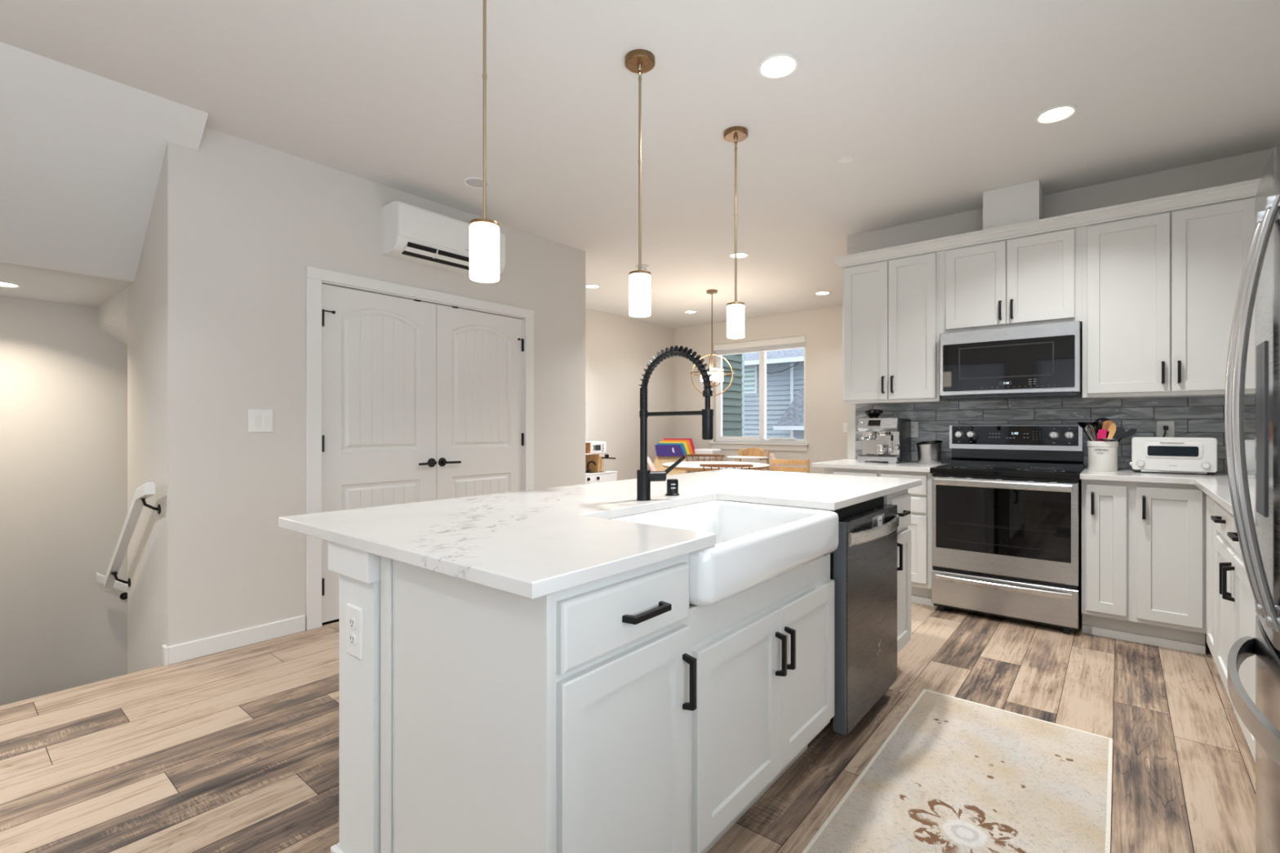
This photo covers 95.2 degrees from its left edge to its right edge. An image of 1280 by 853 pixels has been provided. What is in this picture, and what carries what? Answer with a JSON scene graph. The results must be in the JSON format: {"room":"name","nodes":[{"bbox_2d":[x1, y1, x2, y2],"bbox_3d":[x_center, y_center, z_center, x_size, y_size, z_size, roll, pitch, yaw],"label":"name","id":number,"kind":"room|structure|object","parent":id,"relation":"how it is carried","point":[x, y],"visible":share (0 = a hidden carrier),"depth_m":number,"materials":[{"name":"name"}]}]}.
{"room":"kitchen","nodes":[
{"label":"kitchen","id":0,"kind":"room"},
{"bbox_2d":[0,295,127,706],"bbox_3d":[-3.352,1.115,4.743,0.100,5.343,3.920,0,0,39],"label":"wall","id":1,"kind":"structure","parent":0,"point":[64,378],"depth_m":3.95,"materials":[{"name":"white paint"}]},
{"bbox_2d":[95,572,127,599],"bbox_3d":[-3.256,1.627,4.702,0.100,1.240,1.660,0,0,39],"label":"handrail","id":2,"kind":"object","parent":1,"relation":"attached to","point":[100,578],"visible":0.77,"depth_m":4.12,"materials":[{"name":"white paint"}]},
{"bbox_2d":[0,41,177,306],"bbox_3d":[-3.352,-1.197,3.048,2.050,0.718,1.060,0,0,39],"label":"soffit","id":3,"kind":"structure","parent":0,"point":[82,153],"depth_m":2.86,"materials":[{"name":"white paint"}]},
{"bbox_2d":[0,280,22,287],"bbox_3d":[-3.740,-0.834,3.418,0.176,0.008,0.176,0,0,39],"label":"recessed light","id":4,"kind":"object","parent":3,"relation":"in","point":[4,284],"visible":1,"depth_m":3.44,"materials":[{"name":"white paint"}]},
{"bbox_2d":[97,287,127,345],"bbox_3d":[-2.601,-0.366,4.825,0.957,0.946,2.640,0,0,39],"label":"wall","id":5,"kind":"structure","parent":0,"point":[113,313],"depth_m":3.86,"materials":[{"name":"white paint"}]},
{"bbox_2d":[127,168,161,674],"bbox_3d":[-2.720,1.115,3.293,0.803,5.343,0.120,0,0,39],"label":"wall","id":6,"kind":"structure","parent":0,"point":[144,294],"depth_m":3.22,"materials":[{"name":"white paint"}]},
{"bbox_2d":[103,481,160,587],"bbox_3d":[-2.780,0.620,3.206,1.035,0.695,0.090,0,0,39],"label":"handrail","id":7,"kind":"object","parent":6,"relation":"attached to","point":[147,490],"visible":1,"depth_m":3.15,"materials":[{"name":"white paint"}]},
{"bbox_2d":[168,102,208,150],"bbox_3d":[-2.249,-1.488,2.910,0.169,0.135,0.125,0,0,39],"label":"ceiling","id":8,"kind":"structure","parent":0,"point":[188,123],"depth_m":2.91,"materials":[{"name":"white paint"}]},
{"bbox_2d":[339,573,380,852],"bbox_3d":[0.055,0.741,2.400,0.183,0.892,2.420,0,0,39],"label":"wall","id":9,"kind":"structure","parent":0,"point":[359,679],"depth_m":1.45,"materials":[{"name":"white paint"}]},
{"bbox_2d":[330,842,344,852],"bbox_3d":[0.045,1.139,2.398,0.201,0.095,2.436,0,0,39],"label":"baseboard","id":10,"kind":"structure","parent":9,"relation":"attached to","point":[335,848],"depth_m":1.51,"materials":[{"name":"white paint"}]},
{"bbox_2d":[328,541,380,583],"bbox_3d":[0.040,0.336,2.402,0.219,0.079,2.436,0,0,39],"label":"trim","id":11,"kind":"structure","parent":9,"relation":"attached to","point":[356,564],"depth_m":1.43,"materials":[{"name":"white paint"}]},
{"bbox_2d":[346,603,362,659],"bbox_3d":[-0.717,0.512,1.462,0.080,0.125,0.008,0,0,39],"label":"wall outlet","id":12,"kind":"object","parent":9,"relation":"attached to","point":[353,613],"visible":1,"depth_m":1.45,"materials":[{"name":"white plastic"}]},
{"bbox_2d":[348,633,355,645],"bbox_3d":[-0.718,0.532,1.461,0.033,0.029,0.004,0,0,39],"label":"socket","id":13,"kind":"object","parent":12,"relation":"attached to","point":[352,637],"depth_m":1.46,"materials":[{"name":"white plastic"}]},
{"bbox_2d":[348,617,355,629],"bbox_3d":[-0.718,0.491,1.461,0.033,0.029,0.004,0,0,39],"label":"socket","id":14,"kind":"object","parent":12,"relation":"attached to","point":[352,620],"depth_m":1.46,"materials":[{"name":"white paint"}]},
{"bbox_2d":[161,126,585,665],"bbox_3d":[-1.466,-0.035,4.094,0.120,3.043,2.950,0,0,39],"label":"wall","id":15,"kind":"structure","parent":0,"point":[243,221],"depth_m":3.23,"materials":[{"name":"white paint"}]},
{"bbox_2d":[161,644,168,666],"bbox_3d":[-2.373,1.142,2.921,0.065,0.090,0.015,0,0,39],"label":"baseboard","id":16,"kind":"structure","parent":15,"relation":"attached to","point":[164,648],"depth_m":2.90,"materials":[{"name":"white paint"}]},
{"bbox_2d":[0,621,339,710],"bbox_3d":[-1.743,1.198,3.636,0.057,0.022,4.010,0,0,39],"label":"trim","id":17,"kind":"structure","parent":15,"relation":"attached to","point":[113,679],"depth_m":2.79,"materials":[{"name":"brown wood"}]},
{"bbox_2d":[168,614,305,665],"bbox_3d":[-2.148,1.142,3.155,0.015,0.090,0.633,0,0,39],"label":"baseboard","id":18,"kind":"structure","parent":15,"relation":"attached to","point":[188,651],"depth_m":3.12,"materials":[{"name":"white paint"}]},
{"bbox_2d":[248,409,272,432],"bbox_3d":[-2.091,-0.031,3.228,0.011,0.125,0.118,0,0,39],"label":"light switch","id":19,"kind":"object","parent":15,"relation":"attached to","point":[260,420],"visible":1,"depth_m":3.23,"materials":[{"name":"white plastic"}]},
{"bbox_2d":[321,284,436,622],"bbox_3d":[-1.655,0.157,3.775,0.090,2.032,0.764,0,0,39],"label":"door","id":20,"kind":"structure","parent":15,"relation":"in","point":[379,435],"depth_m":3.74,"materials":[{"name":"white paint"}]},
{"bbox_2d":[306,266,533,630],"bbox_3d":[-1.449,0.126,4.101,0.138,2.122,1.702,0,0,39],"label":"trim","id":21,"kind":"structure","parent":15,"relation":"attached to","point":[316,277],"depth_m":3.46,"materials":[{"name":"white paint"}]},
{"bbox_2d":[381,200,505,275],"bbox_3d":[-1.319,-1.256,4.009,0.214,0.310,0.820,0,0,39],"label":"air conditioner","id":22,"kind":"object","parent":15,"relation":"attached to","point":[410,233],"visible":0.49,"depth_m":3.80,"materials":[{"name":"white plastic"}]},
{"bbox_2d":[401,241,469,270],"bbox_3d":[-1.267,-1.135,3.979,0.082,0.068,0.700,0,0,39],"label":"air vent","id":23,"kind":"object","parent":22,"relation":"attached to","point":[425,251],"depth_m":3.86,"materials":[{"name":"black"}]},
{"bbox_2d":[435,304,524,500],"bbox_3d":[-1.169,0.157,4.368,0.090,2.032,0.764,0,0,39],"label":"door","id":24,"kind":"structure","parent":15,"relation":"in","point":[480,436],"depth_m":4.34,"materials":[{"name":"white paint"}]},
{"bbox_2d":[0,602,1255,852],"bbox_3d":[-0.314,1.287,3.165,6.400,0.200,10.495,0,0,39],"label":"floor","id":25,"kind":"structure","parent":0,"point":[237,751],"depth_m":2.17,"materials":[{"name":"brown wood"}]},
{"bbox_2d":[380,553,696,852],"bbox_3d":[-0.238,0.741,1.395,0.632,0.892,0.475,0,0,39],"label":"base cabinet","id":26,"kind":"object","parent":25,"relation":"on","point":[558,722],"visible":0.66,"depth_m":1.20,"materials":[{"name":"white paint"}]},
{"bbox_2d":[278,468,921,599],"bbox_3d":[0.182,0.280,2.332,1.133,0.030,2.533,0,0,39],"label":"countertop","id":27,"kind":"structure","parent":26,"relation":"on","point":[538,543],"depth_m":1.58,"materials":[{"name":"white stone"}]},
{"bbox_2d":[665,479,679,496],"bbox_3d":[0.126,0.234,2.258,0.054,0.062,0.054,0,0,39],"label":"air gap","id":28,"kind":"object","parent":27,"relation":"on","point":[672,484],"visible":1,"depth_m":2.24,"materials":[{"name":"black metal"}]},
{"bbox_2d":[636,345,714,500],"bbox_3d":[0.152,-0.008,2.069,0.326,0.545,0.160,0,0,39],"label":"kitchen faucet","id":29,"kind":"object","parent":27,"relation":"on","point":[645,476],"visible":1,"depth_m":2.09,"materials":[{"name":"black metal"}]},
{"bbox_2d":[611,500,838,606],"bbox_3d":[0.226,0.409,1.885,0.538,0.228,0.858,0,0,39],"label":"sink","id":30,"kind":"object","parent":27,"relation":"in","point":[757,544],"visible":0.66,"depth_m":1.78,"materials":[{"name":"white ceramic"}]},
{"bbox_2d":[585,440,617,484],"bbox_3d":[-0.745,0.659,7.377,0.370,0.935,1.040,0,0,39],"label":"toy kitchen","id":31,"kind":"object","parent":25,"relation":"on","point":[593,448],"visible":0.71,"depth_m":7.46,"materials":[{"name":"white plastic"}]},
{"bbox_2d":[585,461,595,472],"bbox_3d":[-0.634,0.512,7.464,0.151,0.150,0.035,0,0,-26],"label":"faucet","id":32,"kind":"object","parent":31,"relation":"on","point":[593,464],"depth_m":7.51,"materials":[{"name":"black plastic"}]},
{"bbox_2d":[585,440,606,454],"bbox_3d":[-0.819,0.271,7.318,0.310,0.157,0.835,0,0,39],"label":"shelf","id":33,"kind":"object","parent":31,"relation":"attached to","point":[600,446],"depth_m":7.38,"materials":[{"name":"white plastic"}]},
{"bbox_2d":[590,442,605,453],"bbox_3d":[-0.629,0.270,7.511,0.338,0.135,0.265,0,0,39],"label":"microwave","id":34,"kind":"object","parent":31,"relation":"in","point":[595,447],"depth_m":7.40,"materials":[{"name":"grey"}]},
{"bbox_2d":[585,470,617,475],"bbox_3d":[-0.752,0.594,7.382,0.352,0.014,1.040,0,0,39],"label":"countertop","id":35,"kind":"structure","parent":31,"relation":"on","point":[605,471],"depth_m":7.50,"materials":[{"name":"white plastic"}]},
{"bbox_2d":[599,453,615,471],"bbox_3d":[-0.485,0.474,7.663,0.340,0.225,0.125,0,0,32],"label":"coffee maker","id":36,"kind":"object","parent":31,"relation":"on","point":[602,458],"visible":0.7,"depth_m":7.66,"materials":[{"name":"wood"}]},
{"bbox_2d":[647,457,656,471],"bbox_3d":[0.267,0.769,6.677,0.443,0.843,0.366,0,0,-9],"label":"seat","id":37,"kind":"object","parent":25,"relation":"on","point":[650,464],"visible":0.09,"depth_m":6.58,"materials":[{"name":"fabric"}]},
{"bbox_2d":[653,453,685,475],"bbox_3d":[0.344,0.772,8.382,0.620,0.830,0.490,0,0,3],"label":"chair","id":38,"kind":"object","parent":25,"relation":"on","point":[658,460],"visible":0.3,"depth_m":8.31,"materials":[{"name":"brown wood"}]},
{"bbox_2d":[654,444,684,456],"bbox_3d":[0.421,0.342,8.306,0.420,0.160,0.075,0,0,3],"label":"folder","id":39,"kind":"object","parent":38,"relation":"on","point":[661,450],"visible":0.94,"depth_m":8.29,"materials":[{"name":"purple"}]},
{"bbox_2d":[657,443,687,454],"bbox_3d":[0.461,0.328,8.366,0.435,0.176,0.075,0,0,3],"label":"folder","id":40,"kind":"object","parent":38,"relation":"on","point":[682,445],"visible":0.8,"depth_m":8.37,"materials":[{"name":"teal"}]},
{"bbox_2d":[658,441,690,454],"bbox_3d":[0.501,0.314,8.427,0.450,0.192,0.075,0,0,3],"label":"folder","id":41,"kind":"object","parent":38,"relation":"on","point":[685,444],"visible":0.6,"depth_m":8.43,"materials":[{"name":"yellow"}]},
{"bbox_2d":[661,440,693,454],"bbox_3d":[0.541,0.300,8.487,0.465,0.208,0.075,0,0,3],"label":"folder","id":42,"kind":"object","parent":38,"relation":"on","point":[686,441],"visible":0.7,"depth_m":8.49,"materials":[{"name":"orange"}]},
{"bbox_2d":[663,438,694,453],"bbox_3d":[0.581,0.286,8.547,0.480,0.224,0.075,0,0,3],"label":"folder","id":43,"kind":"object","parent":38,"relation":"on","point":[689,439],"visible":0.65,"depth_m":8.55,"materials":[{"name":"red"}]},
{"bbox_2d":[684,453,724,472],"bbox_3d":[0.830,0.780,7.576,0.540,0.819,0.478,0,0,7],"label":"spindle chair","id":44,"kind":"object","parent":25,"relation":"on","point":[698,455],"visible":0.36,"depth_m":7.78,"materials":[{"name":"brown wood"}]},
{"bbox_2d":[693,448,721,471],"bbox_3d":[0.987,0.757,8.517,0.320,0.860,0.260,0,0,39],"label":"storage box","id":45,"kind":"object","parent":25,"relation":"on","point":[711,451],"visible":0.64,"depth_m":8.42,"materials":[{"name":"white plastic"}]},
{"bbox_2d":[662,461,769,471],"bbox_3d":[0.864,0.811,6.729,1.224,0.752,1.224,0,0,39],"label":"dining table","id":46,"kind":"object","parent":25,"relation":"on","point":[685,465],"visible":0.41,"depth_m":6.49,"materials":[{"name":"white laminate"}]},
{"bbox_2d":[699,464,753,471],"bbox_3d":[0.907,0.786,6.159,0.540,0.806,0.478,0,0,7],"label":"spindle chair","id":47,"kind":"object","parent":25,"relation":"on","point":[718,466],"visible":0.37,"depth_m":5.93,"materials":[{"name":"brown wood"}]},
{"bbox_2d":[727,447,768,471],"bbox_3d":[1.446,0.737,7.709,0.540,0.900,0.594,0,0,24],"label":"chair","id":48,"kind":"object","parent":25,"relation":"on","point":[748,453],"visible":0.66,"depth_m":7.87,"materials":[{"name":"brown wood"}]},
{"bbox_2d":[727,456,768,458],"bbox_3d":[1.399,0.403,7.606,0.540,0.018,0.367,0,0,24],"label":"tray","id":49,"kind":"object","parent":48,"relation":"on","point":[733,457],"depth_m":7.56,"materials":[{"name":"white plastic"}]},
{"bbox_2d":[688,500,834,852],"bbox_3d":[0.196,0.741,1.925,0.632,0.892,0.895,0,0,39],"label":"base cabinet","id":50,"kind":"object","parent":25,"relation":"on","point":[763,653],"visible":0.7,"depth_m":1.65,"materials":[{"name":"white paint"}]},
{"bbox_2d":[771,457,809,473],"bbox_3d":[1.801,0.780,6.811,0.434,0.827,0.422,0,0,31],"label":"chair","id":51,"kind":"object","parent":25,"relation":"on","point":[806,469],"visible":0.26,"depth_m":6.62,"materials":[{"name":"brown wood"}]},
{"bbox_2d":[830,496,899,735],"bbox_3d":[0.723,0.750,2.508,0.646,0.875,0.626,0,0,39],"label":"dishwasher","id":52,"kind":"object","parent":25,"relation":"on","point":[864,563],"visible":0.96,"depth_m":2.25,"materials":[{"name":"black"}]},
{"bbox_2d":[824,467,935,606],"bbox_3d":[1.812,0.743,4.269,0.725,0.888,0.620,0,0,39],"label":"base cabinet","id":53,"kind":"object","parent":25,"relation":"on","point":[922,567],"visible":0.19,"depth_m":3.86,"materials":[{"name":"white paint"}]},
{"bbox_2d":[812,458,951,472],"bbox_3d":[1.777,0.282,4.285,0.802,0.030,0.656,0,0,39],"label":"countertop","id":54,"kind":"structure","parent":53,"relation":"on","point":[909,466],"depth_m":4.09,"materials":[{"name":"white stone"}]},
{"bbox_2d":[857,408,911,463],"bbox_3d":[1.816,0.068,4.377,0.298,0.398,0.389,0,0,39],"label":"espresso machine","id":55,"kind":"object","parent":54,"relation":"on","point":[894,433],"visible":1,"depth_m":4.32,"materials":[{"name":"silver metal"}]},
{"bbox_2d":[875,444,889,455],"bbox_3d":[1.784,0.172,4.313,0.076,0.075,0.086,0,0,-3],"label":"milk jug","id":56,"kind":"object","parent":55,"relation":"on","point":[881,450],"visible":1,"depth_m":4.29,"materials":[{"name":"silver metal"}]},
{"bbox_2d":[915,440,942,464],"bbox_3d":[2.081,0.184,4.204,0.176,0.166,0.176,0,0,39],"label":"bin","id":57,"kind":"object","parent":54,"relation":"on","point":[929,452],"visible":1,"depth_m":4.14,"materials":[{"name":"silver metal"}]},
{"bbox_2d":[883,488,911,653],"bbox_3d":[1.008,0.741,2.914,0.632,0.892,0.335,0,0,39],"label":"base cabinet","id":58,"kind":"object","parent":25,"relation":"on","point":[902,499],"visible":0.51,"depth_m":2.77,"materials":[{"name":"white paint"}]},
{"bbox_2d":[801,688,1112,852],"bbox_3d":[0.805,1.183,1.534,0.661,0.008,2.292,0,0,39],"label":"kitchen rug","id":59,"kind":"object","parent":25,"relation":"on","point":[954,775],"visible":1,"depth_m":1.89,"materials":[{"name":"beige fabric"}]},
{"bbox_2d":[929,424,1084,634],"bbox_3d":[2.362,0.587,3.766,0.774,1.201,0.690,0,0,39],"label":"electric range","id":60,"kind":"object","parent":25,"relation":"on","point":[1006,507],"visible":0.99,"depth_m":3.56,"materials":[{"name":"silver metal"}]},
{"bbox_2d":[929,463,1084,480],"bbox_3d":[2.361,0.284,3.759,0.766,0.038,0.642,0,0,39],"label":"cooktop","id":61,"kind":"object","parent":60,"relation":"in","point":[1002,472],"depth_m":3.61,"materials":[{"name":"black glass"}]},
{"bbox_2d":[1081,479,1131,641],"bbox_3d":[2.767,0.743,3.465,0.218,0.888,0.652,0,0,39],"label":"base cabinet","id":62,"kind":"object","parent":25,"relation":"on","point":[1106,505],"visible":0.88,"depth_m":3.25,"materials":[{"name":"white paint"}]},
{"bbox_2d":[1131,481,1205,654],"bbox_3d":[2.965,0.743,3.303,0.295,0.888,0.652,0,0,39],"label":"base cabinet","id":63,"kind":"object","parent":25,"relation":"on","point":[1168,520],"visible":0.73,"depth_m":3.09,"materials":[{"name":"white paint"}]},
{"bbox_2d":[1205,493,1221,662],"bbox_3d":[2.936,0.743,2.582,0.620,0.888,0.598,0,0,39],"label":"base cabinet","id":64,"kind":"object","parent":25,"relation":"on","point":[1211,532],"visible":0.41,"depth_m":2.75,"materials":[{"name":"white paint"}]},
{"bbox_2d":[1210,502,1257,762],"bbox_3d":[2.411,0.743,1.967,0.652,0.888,1.020,0,0,39],"label":"base cabinet","id":65,"kind":"object","parent":25,"relation":"on","point":[1235,608],"visible":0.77,"depth_m":2.14,"materials":[{"name":"white paint"}]},
{"bbox_2d":[1080,467,1254,522],"bbox_3d":[2.514,0.282,2.454,1.122,0.030,2.553,0,0,39],"label":"countertop","id":66,"kind":"structure","parent":65,"relation":"on","point":[1216,486],"depth_m":3.07,"materials":[{"name":"white stone"}]},
{"bbox_2d":[1087,440,1118,471],"bbox_3d":[2.811,0.178,3.553,0.150,0.178,0.150,0,0,39],"label":"utensil crock","id":67,"kind":"object","parent":66,"relation":"on","point":[1102,455],"visible":0.98,"depth_m":3.50,"materials":[{"name":"white ceramic"}]},
{"bbox_2d":[1077,422,1095,440],"bbox_3d":[2.782,0.115,3.590,0.158,0.284,0.092,0,0,39],"label":"ladle","id":68,"kind":"object","parent":67,"relation":"in","point":[1082,424],"visible":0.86,"depth_m":3.59,"materials":[{"name":"black plastic"}]},
{"bbox_2d":[1085,425,1095,441],"bbox_3d":[2.770,0.124,3.545,0.108,0.266,0.040,0,0,29],"label":"whisk","id":69,"kind":"object","parent":67,"relation":"in","point":[1094,439],"visible":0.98,"depth_m":3.55,"materials":[{"name":"silver metal"}]},
{"bbox_2d":[1094,417,1110,429],"bbox_3d":[2.831,0.101,3.575,0.090,0.310,0.028,0,0,39],"label":"serving spoon","id":70,"kind":"object","parent":67,"relation":"in","point":[1099,422],"visible":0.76,"depth_m":3.58,"materials":[{"name":"black plastic"}]},
{"bbox_2d":[1097,428,1108,441],"bbox_3d":[2.798,0.135,3.531,0.059,0.241,0.020,0,0,39],"label":"spatula","id":71,"kind":"object","parent":67,"relation":"in","point":[1102,433],"visible":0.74,"depth_m":3.53,"materials":[{"name":"pink plastic"}]},
{"bbox_2d":[1102,420,1114,440],"bbox_3d":[2.835,0.109,3.540,0.064,0.293,0.020,0,0,39],"label":"wooden spatula","id":72,"kind":"object","parent":67,"relation":"in","point":[1106,424],"visible":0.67,"depth_m":3.54,"materials":[{"name":"brown wood"}]},
{"bbox_2d":[1106,423,1115,441],"bbox_3d":[2.819,0.118,3.509,0.017,0.274,0.061,0,0,-38],"label":"wooden spoon","id":73,"kind":"object","parent":67,"relation":"in","point":[1112,428],"visible":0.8,"depth_m":3.50,"materials":[{"name":"brown wood"}]},
{"bbox_2d":[1110,426,1125,441],"bbox_3d":[2.839,0.129,3.521,0.135,0.256,0.014,0,0,45],"label":"slotted spatula","id":74,"kind":"object","parent":67,"relation":"in","point":[1120,431],"visible":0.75,"depth_m":3.49,"materials":[{"name":"black plastic"}]},
{"bbox_2d":[1117,428,1137,442],"bbox_3d":[2.861,0.135,3.516,0.194,0.246,0.016,0,0,42],"label":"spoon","id":75,"kind":"object","parent":67,"relation":"in","point":[1130,433],"visible":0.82,"depth_m":3.47,"materials":[{"name":"black plastic"}]},
{"bbox_2d":[1129,436,1217,475],"bbox_3d":[3.054,0.165,3.364,0.365,0.204,0.214,0,0,39],"label":"toaster oven","id":76,"kind":"object","parent":66,"relation":"on","point":[1148,454],"visible":1,"depth_m":3.28,"materials":[{"name":"white plastic"}]},
{"bbox_2d":[1140,470,1207,473],"bbox_3d":[3.051,0.256,3.352,0.275,0.007,0.157,0,0,39],"label":"tray","id":77,"kind":"object","parent":76,"relation":"on","point":[1166,471],"depth_m":3.27,"materials":[{"name":"silver metal"}]},
{"bbox_2d":[1244,440,1254,478],"bbox_3d":[3.212,0.169,3.056,0.208,0.196,0.208,0,0,39],"label":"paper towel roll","id":78,"kind":"object","parent":66,"relation":"on","point":[1249,444],"visible":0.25,"depth_m":3.01,"materials":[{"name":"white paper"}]},
{"bbox_2d":[1224,143,1279,852],"bbox_3d":[1.539,0.292,0.995,0.763,1.790,0.910,0,0,39],"label":"refrigerator","id":79,"kind":"object","parent":25,"relation":"on","point":[1259,540],"visible":1,"depth_m":1.25,"materials":[{"name":"grey metal"}]},
{"bbox_2d":[585,308,674,480],"bbox_3d":[-0.706,-0.184,7.826,0.120,2.743,3.785,0,0,39],"label":"wall","id":80,"kind":"structure","parent":0,"point":[618,348],"depth_m":8.33,"materials":[{"name":"white paint"}]},
{"bbox_2d":[0,0,1279,328],"bbox_3d":[-0.307,-1.616,3.276,6.770,0.120,10.915,0,0,39],"label":"ceiling","id":81,"kind":"structure","parent":0,"point":[935,104],"depth_m":2.77,"materials":[{"name":"white paint"}]},
{"bbox_2d":[462,177,491,189],"bbox_3d":[-1.041,-1.552,3.732,0.176,0.008,0.176,0,0,39],"label":"recessed light","id":82,"kind":"object","parent":81,"relation":"in","point":[471,182],"visible":0.87,"depth_m":3.72,"materials":[{"name":"white paint"}]},
{"bbox_2d":[469,0,499,283],"bbox_3d":[-0.497,-1.013,1.869,0.128,1.086,0.128,0,0,39],"label":"pendant light","id":83,"kind":"object","parent":81,"relation":"hanging from","point":[484,233],"visible":1,"depth_m":1.85,"materials":[{"name":"white glass"}]},
{"bbox_2d":[624,48,654,317],"bbox_3d":[0.000,-1.013,2.475,0.128,1.086,0.128,0,0,39],"label":"pendant light","id":84,"kind":"object","parent":81,"relation":"hanging from","point":[639,61],"visible":1,"depth_m":2.45,"materials":[{"name":"white glass"}]},
{"bbox_2d":[689,289,733,395],"bbox_3d":[0.825,-0.952,6.696,0.499,1.208,0.499,0,0,39],"label":"orb chandelier","id":85,"kind":"object","parent":81,"relation":"hanging from","point":[717,374],"visible":0.73,"depth_m":6.66,"materials":[{"name":"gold metal"}]},
{"bbox_2d":[723,126,747,338],"bbox_3d":[0.507,-1.013,3.092,0.128,1.086,0.128,0,0,39],"label":"pendant light","id":86,"kind":"object","parent":81,"relation":"hanging from","point":[735,309],"visible":1,"depth_m":3.07,"materials":[{"name":"white glass"}]},
{"bbox_2d":[728,252,748,258],"bbox_3d":[0.898,-1.552,5.310,0.176,0.008,0.176,0,0,39],"label":"recessed light","id":87,"kind":"object","parent":81,"relation":"in","point":[740,255],"visible":0.91,"depth_m":5.30,"materials":[{"name":"white paint"}]},
{"bbox_2d":[757,53,799,79],"bbox_3d":[0.596,-1.552,2.521,0.176,0.008,0.176,0,0,39],"label":"recessed light","id":88,"kind":"object","parent":81,"relation":"in","point":[778,65],"visible":1,"depth_m":2.52,"materials":[{"name":"white paint"}]},
{"bbox_2d":[838,155,853,163],"bbox_3d":[1.200,-1.553,3.405,0.084,0.006,0.084,0,0,39],"label":"sprinkler cover","id":89,"kind":"object","parent":81,"relation":"attached to","point":[846,159],"visible":1,"depth_m":3.39,"materials":[{"name":"white paint"}]},
{"bbox_2d":[1034,104,1077,124],"bbox_3d":[2.071,-1.552,2.911,0.176,0.008,0.176,0,0,39],"label":"recessed light","id":90,"kind":"object","parent":81,"relation":"in","point":[1060,113],"visible":1,"depth_m":2.90,"materials":[{"name":"white paint"}]},
{"bbox_2d":[674,306,847,474],"bbox_3d":[3.066,-0.184,7.283,6.400,2.743,0.160,0,0,39],"label":"wall","id":91,"kind":"structure","parent":0,"point":[826,414],"depth_m":7.90,"materials":[{"name":"white paint"}]},
{"bbox_2d":[709,347,808,451],"bbox_3d":[1.690,-0.448,8.360,1.547,1.560,0.180,0,0,39],"label":"window","id":92,"kind":"structure","parent":91,"relation":"in","point":[731,442],"depth_m":8.35,"materials":[{"name":"white plastic"}]},
{"bbox_2d":[713,335,805,355],"bbox_3d":[1.684,-1.145,8.353,1.445,0.160,0.058,0,0,39],"label":"window blind","id":93,"kind":"object","parent":92,"relation":"attached to","point":[796,342],"visible":0.91,"depth_m":8.29,"materials":[{"name":"white fabric"}]},
{"bbox_2d":[847,147,1275,472],"bbox_3d":[2.766,-0.184,3.979,2.672,2.743,0.139,0,0,39],"label":"wall","id":94,"kind":"structure","parent":0,"point":[1193,416],"depth_m":3.78,"materials":[{"name":"grey tile"}]},
{"bbox_2d":[842,251,949,404],"bbox_3d":[1.898,-0.704,4.371,0.679,1.058,0.370,0,0,39],"label":"upper cabinet","id":95,"kind":"object","parent":94,"relation":"attached to","point":[891,308],"visible":0.97,"depth_m":4.23,"materials":[{"name":"white paint"}]},
{"bbox_2d":[911,422,918,437],"bbox_3d":[2.078,0.024,4.448,0.070,0.120,0.008,0,0,39],"label":"wall outlet","id":96,"kind":"object","parent":94,"relation":"attached to","point":[914,425],"visible":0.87,"depth_m":4.44,"materials":[{"name":"white plastic"}]},
{"bbox_2d":[939,226,1082,333],"bbox_3d":[2.466,-0.936,3.905,0.790,0.594,0.370,0,0,39],"label":"upper cabinet","id":97,"kind":"object","parent":94,"relation":"attached to","point":[1036,279],"visible":0.88,"depth_m":3.76,"materials":[{"name":"white paint"}]},
{"bbox_2d":[939,320,1082,401],"bbox_3d":[2.456,-0.406,3.884,0.762,0.454,0.400,0,0,39],"label":"microwave","id":98,"kind":"object","parent":97,"relation":"attached to","point":[1039,361],"visible":1,"depth_m":3.71,"materials":[{"name":"silver metal"}]},
{"bbox_2d":[982,179,1044,230],"bbox_3d":[2.499,-1.419,3.909,0.309,0.272,0.325,0,0,39],"label":"chase","id":99,"kind":"object","parent":94,"relation":"attached to","point":[1022,202],"visible":0.64,"depth_m":3.78,"materials":[{"name":"white paint"}]},
{"bbox_2d":[1156,421,1174,437],"bbox_3d":[3.183,0.029,3.542,0.080,0.125,0.008,0,0,39],"label":"wall outlet","id":100,"kind":"object","parent":94,"relation":"attached to","point":[1160,432],"visible":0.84,"depth_m":3.54,"materials":[{"name":"white plastic"}]},
{"bbox_2d":[1082,196,1255,399],"bbox_3d":[3.206,-0.704,3.298,1.125,1.058,0.370,0,0,39],"label":"upper cabinet","id":101,"kind":"object","parent":94,"relation":"attached to","point":[1160,291],"visible":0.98,"depth_m":3.30,"materials":[{"name":"white paint"}]},
{"bbox_2d":[831,177,1261,269],"bbox_3d":[2.613,-1.252,3.780,2.651,0.074,0.376,0,0,39],"label":"trim","id":102,"kind":"structure","parent":101,"relation":"attached to","point":[1245,189],"depth_m":3.57,"materials":[{"name":"white paint"}]},
{"label":"outside","id":103,"kind":"structure","parent":0,"visible":0},
{"bbox_3d":[11.642,4.287,18.129,45.000,0.200,27.200,0,0,39],"label":"ground","id":104,"kind":"structure","parent":103,"visible":0},
{"bbox_2d":[722,353,744,436],"bbox_3d":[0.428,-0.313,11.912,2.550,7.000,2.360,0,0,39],"label":"house","id":105,"kind":"structure","parent":104,"relation":"on","point":[733,398],"depth_m":11.71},
{"bbox_2d":[744,347,804,439],"bbox_3d":[3.872,-0.413,16.543,7.000,7.200,5.510,0,0,39],"label":"house","id":106,"kind":"structure","parent":104,"relation":"on","point":[784,368],"depth_m":15.06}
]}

